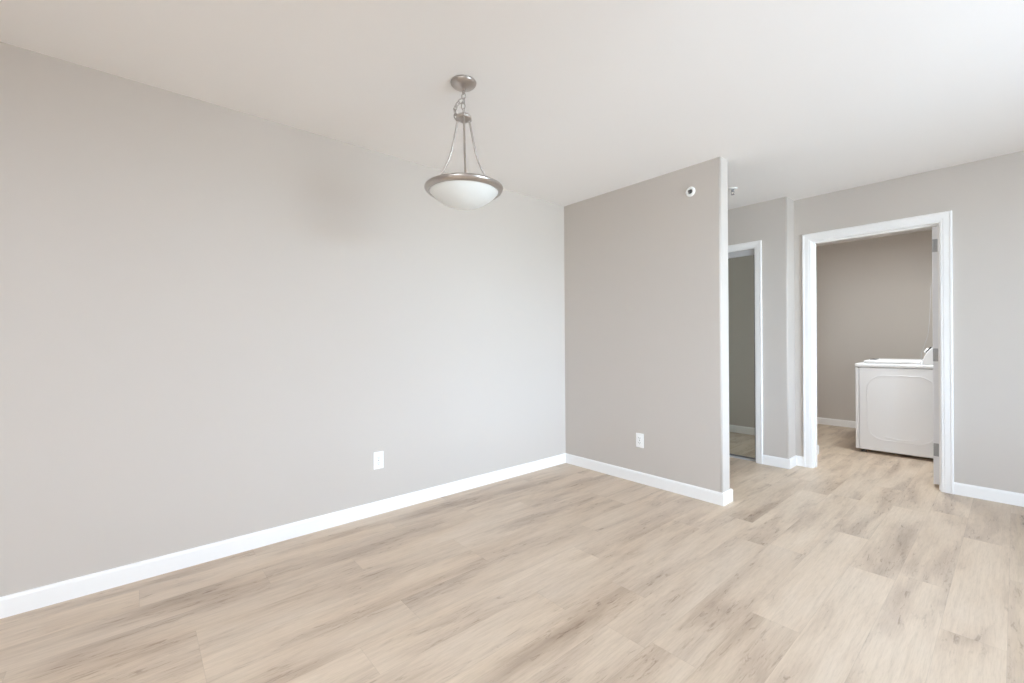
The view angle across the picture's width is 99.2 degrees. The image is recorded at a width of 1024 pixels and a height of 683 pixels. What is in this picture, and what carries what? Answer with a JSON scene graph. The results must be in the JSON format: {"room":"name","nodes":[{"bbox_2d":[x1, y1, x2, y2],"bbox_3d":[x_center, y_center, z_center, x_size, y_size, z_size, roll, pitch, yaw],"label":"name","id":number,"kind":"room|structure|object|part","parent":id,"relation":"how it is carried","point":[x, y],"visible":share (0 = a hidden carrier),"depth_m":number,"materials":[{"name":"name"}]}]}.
{"room":"empty dining room","nodes":[
{"label":"empty dining room","id":0,"kind":"room"},
{"bbox_2d":[0,42,565,596],"bbox_3d":[0.162,-0.066,3.940,9.040,2.440,0.120,0,0,-41],"label":"wall","id":1,"kind":"structure","parent":0,"point":[215,320],"depth_m":2.37,"materials":[{"name":"beige paint"}]},
{"bbox_2d":[0,453,565,618],"bbox_3d":[-1.299,1.119,2.580,4.800,0.088,0.013,0,0,-41],"label":"baseboard","id":2,"kind":"structure","parent":1,"relation":"attached to","point":[43,596],"depth_m":2.37,"materials":[{"name":"white paint"}]},
{"bbox_2d":[374,451,383,469],"bbox_3d":[-0.897,0.799,2.933,0.070,0.115,0.009,0,0,-41],"label":"wall outlet","id":3,"kind":"object","parent":1,"relation":"attached to","point":[378,456],"visible":1,"depth_m":2.93,"materials":[{"name":"white plastic"}]},
{"bbox_2d":[0,424,1023,682],"bbox_3d":[1.911,1.192,1.928,9.040,0.100,5.440,0,0,-41],"label":"floor","id":4,"kind":"structure","parent":0,"point":[855,566],"depth_m":1.99,"materials":[{"name":"beige laminate"}]},
{"bbox_2d":[729,455,755,461],"bbox_3d":[2.000,1.135,4.553,0.072,0.016,1.067,0,0,-41],"label":"door track","id":5,"kind":"object","parent":4,"relation":"on","point":[729,455],"visible":0.09,"depth_m":4.23,"materials":[{"name":"silver metal"}]},
{"bbox_2d":[728,255,755,459],"bbox_3d":[2.144,0.131,4.345,0.020,1.989,0.552,0,0,-41],"label":"door","id":6,"kind":"structure","parent":5,"relation":"on","point":[741,270],"depth_m":4.23,"materials":[{"name":"silver mirror"}]},
{"bbox_2d":[855,347,932,457],"bbox_3d":[4.029,0.590,4.503,0.694,1.082,0.664,0,0,-43],"label":"washing machine","id":7,"kind":"object","parent":4,"relation":"on","point":[894,397],"visible":0.72,"depth_m":4.28,"materials":[{"name":"white metal"}]},
{"bbox_3d":[3.816,0.681,4.733,0.686,0.834,0.028,0,0,-43],"label":"panel","id":8,"kind":"part","parent":7,"relation":"part of","materials":[{"name":"white metal"}]},
{"bbox_3d":[3.996,0.207,4.536,0.674,0.032,0.428,0,0,-43],"label":"lid","id":9,"kind":"part","parent":7,"relation":"part of","materials":[{"name":"white metal"}]},
{"bbox_2d":[855,362,932,368],"bbox_3d":[4.027,0.241,4.503,0.694,0.036,0.664,0,0,-43],"label":"dryer top","id":10,"kind":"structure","parent":7,"relation":"on","point":[861,364],"depth_m":4.28,"materials":[{"name":"white metal"}]},
{"bbox_2d":[0,0,1023,245],"bbox_3d":[1.895,-1.347,1.929,9.040,0.100,5.440,0,0,-41],"label":"ceiling","id":11,"kind":"structure","parent":0,"point":[571,101],"depth_m":2.11,"materials":[{"name":"white paint"}]},
{"bbox_2d":[424,75,502,209],"bbox_3d":[-0.238,-0.972,2.158,0.386,0.624,0.386,0,0,-41],"label":"pendant lamp","id":12,"kind":"object","parent":11,"relation":"hanging from","point":[459,191],"visible":1,"depth_m":2.09,"materials":[{"name":"white glass"}]},
{"bbox_3d":[-0.337,-0.933,2.198,0.168,0.356,0.010,0,0,22],"label":"arm","id":13,"kind":"part","parent":12,"relation":"part of","materials":[{"name":"silver metal"}]},
{"bbox_3d":[-0.237,-0.702,2.158,0.340,0.084,0.340,0,0,-41],"label":"lamp shade","id":14,"kind":"part","parent":12,"relation":"part of","materials":[{"name":"white glass"}]},
{"bbox_3d":[-0.223,-0.933,2.053,0.010,0.356,0.168,0,0,-8],"label":"arm","id":15,"kind":"part","parent":12,"relation":"part of","materials":[{"name":"silver metal"}]},
{"bbox_3d":[-0.155,-0.934,2.224,0.168,0.356,0.010,0,0,-38],"label":"arm","id":16,"kind":"part","parent":12,"relation":"part of","materials":[{"name":"silver metal"}]},
{"bbox_2d":[728,187,736,194],"bbox_3d":[1.868,-1.269,3.688,0.072,0.054,0.072,0,0,-41],"label":"sprinkler","id":17,"kind":"object","parent":11,"relation":"attached to","point":[731,189],"visible":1,"depth_m":3.68,"materials":[{"name":"white plastic"}]},
{"bbox_2d":[564,157,729,505],"bbox_3d":[1.032,-0.071,3.634,0.141,2.440,1.481,0,0,-41],"label":"wall","id":18,"kind":"structure","parent":0,"point":[646,262],"depth_m":3.45,"materials":[{"name":"beige paint"}]},
{"bbox_2d":[636,433,643,447],"bbox_3d":[1.038,0.804,3.539,0.009,0.115,0.070,0,0,-41],"label":"wall outlet","id":19,"kind":"object","parent":18,"relation":"attached to","point":[639,437],"visible":1,"depth_m":3.53,"materials":[{"name":"white plastic"}]},
{"bbox_2d":[686,187,694,196],"bbox_3d":[1.307,-1.103,3.203,0.024,0.073,0.073,0,0,-41],"label":"sprinkler","id":20,"kind":"object","parent":18,"relation":"attached to","point":[690,191],"visible":1,"depth_m":3.20,"materials":[{"name":"white plastic"}]},
{"bbox_2d":[723,489,732,505],"bbox_3d":[1.525,1.101,3.083,0.154,0.088,0.013,0,0,-41],"label":"baseboard","id":21,"kind":"structure","parent":18,"relation":"attached to","point":[728,495],"depth_m":3.08,"materials":[{"name":"white paint"}]},
{"bbox_2d":[728,197,794,458],"bbox_3d":[2.294,-0.079,4.717,0.799,2.440,1.495,0,0,-41],"label":"wall","id":22,"kind":"structure","parent":0,"point":[771,222],"depth_m":3.99,"materials":[{"name":"beige paint"}]},
{"bbox_2d":[728,249,753,258],"bbox_3d":[1.985,-0.850,4.552,0.078,0.058,1.067,0,0,-41],"label":"door track","id":23,"kind":"object","parent":22,"relation":"attached to","point":[749,252],"visible":0.25,"depth_m":4.22,"materials":[{"name":"white metal"}]},
{"bbox_2d":[728,240,762,463],"bbox_3d":[1.938,0.102,4.505,0.019,2.084,1.191,0,0,-41],"label":"door frame","id":24,"kind":"structure","parent":22,"relation":"attached to","point":[757,245],"depth_m":4.07,"materials":[{"name":"white paint"}]},
{"bbox_2d":[763,455,789,468],"bbox_3d":[2.410,1.097,3.971,0.013,0.088,0.220,0,0,-41],"label":"baseboard","id":25,"kind":"structure","parent":22,"relation":"attached to","point":[767,460],"depth_m":3.96,"materials":[{"name":"white paint"}]},
{"bbox_2d":[789,455,796,468],"bbox_3d":[2.548,1.096,3.954,0.200,0.088,0.013,0,0,-41],"label":"baseboard","id":26,"kind":"structure","parent":22,"relation":"attached to","point":[793,460],"depth_m":3.95,"materials":[{"name":"white paint"}]},
{"bbox_2d":[816,230,932,420],"bbox_3d":[4.438,-0.091,5.815,0.120,2.440,2.640,0,0,-41],"label":"wall","id":27,"kind":"structure","parent":0,"point":[873,295],"depth_m":5.60,"materials":[{"name":"beige paint"}]},
{"bbox_2d":[817,417,855,427],"bbox_3d":[4.356,1.085,5.816,0.013,0.088,2.520,0,0,-41],"label":"baseboard","id":28,"kind":"structure","parent":27,"relation":"attached to","point":[826,421],"depth_m":5.83,"materials":[{"name":"white paint"}]},
{"bbox_2d":[794,151,1023,493],"bbox_3d":[3.873,-0.089,2.655,0.115,2.440,3.721,0,0,-41],"label":"wall","id":29,"kind":"structure","parent":0,"point":[985,197],"depth_m":3.15,"materials":[{"name":"beige paint"}]},
{"bbox_2d":[796,455,803,466],"bbox_3d":[2.637,1.095,3.994,0.013,0.088,0.068,0,0,-41],"label":"baseboard","id":30,"kind":"structure","parent":29,"relation":"attached to","point":[800,459],"depth_m":3.98,"materials":[{"name":"white paint"}]},
{"bbox_2d":[802,210,953,493],"bbox_3d":[3.010,0.082,3.642,0.136,2.109,0.962,0,0,-41],"label":"door frame","id":31,"kind":"structure","parent":29,"relation":"attached to","point":[945,218],"depth_m":3.39,"materials":[{"name":"white paint"}]},
{"bbox_2d":[932,227,938,484],"bbox_3d":[3.613,0.108,3.664,0.804,2.013,0.155,0,0,-41],"label":"door","id":32,"kind":"structure","parent":29,"relation":"in","point":[934,229],"depth_m":3.40,"materials":[{"name":"white paint"}]},
{"bbox_2d":[954,482,1023,506],"bbox_3d":[4.168,1.085,2.224,0.013,0.088,2.692,0,0,-41],"label":"baseboard","id":33,"kind":"structure","parent":29,"relation":"attached to","point":[990,494],"depth_m":3.10,"materials":[{"name":"white paint"}]},
{"bbox_3d":[4.318,-0.091,4.045,2.377,2.440,0.120,0,0,-41],"label":"wall","id":34,"kind":"structure","parent":0,"visible":0},
{"bbox_2d":[921,285,931,358],"bbox_3d":[4.128,-0.210,4.170,0.004,0.794,0.317,0,0,-41],"label":"power cord","id":35,"kind":"object","parent":34,"relation":"attached to","point":[931,285],"visible":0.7,"depth_m":4.24,"materials":[{"name":"white plastic"}]}
]}

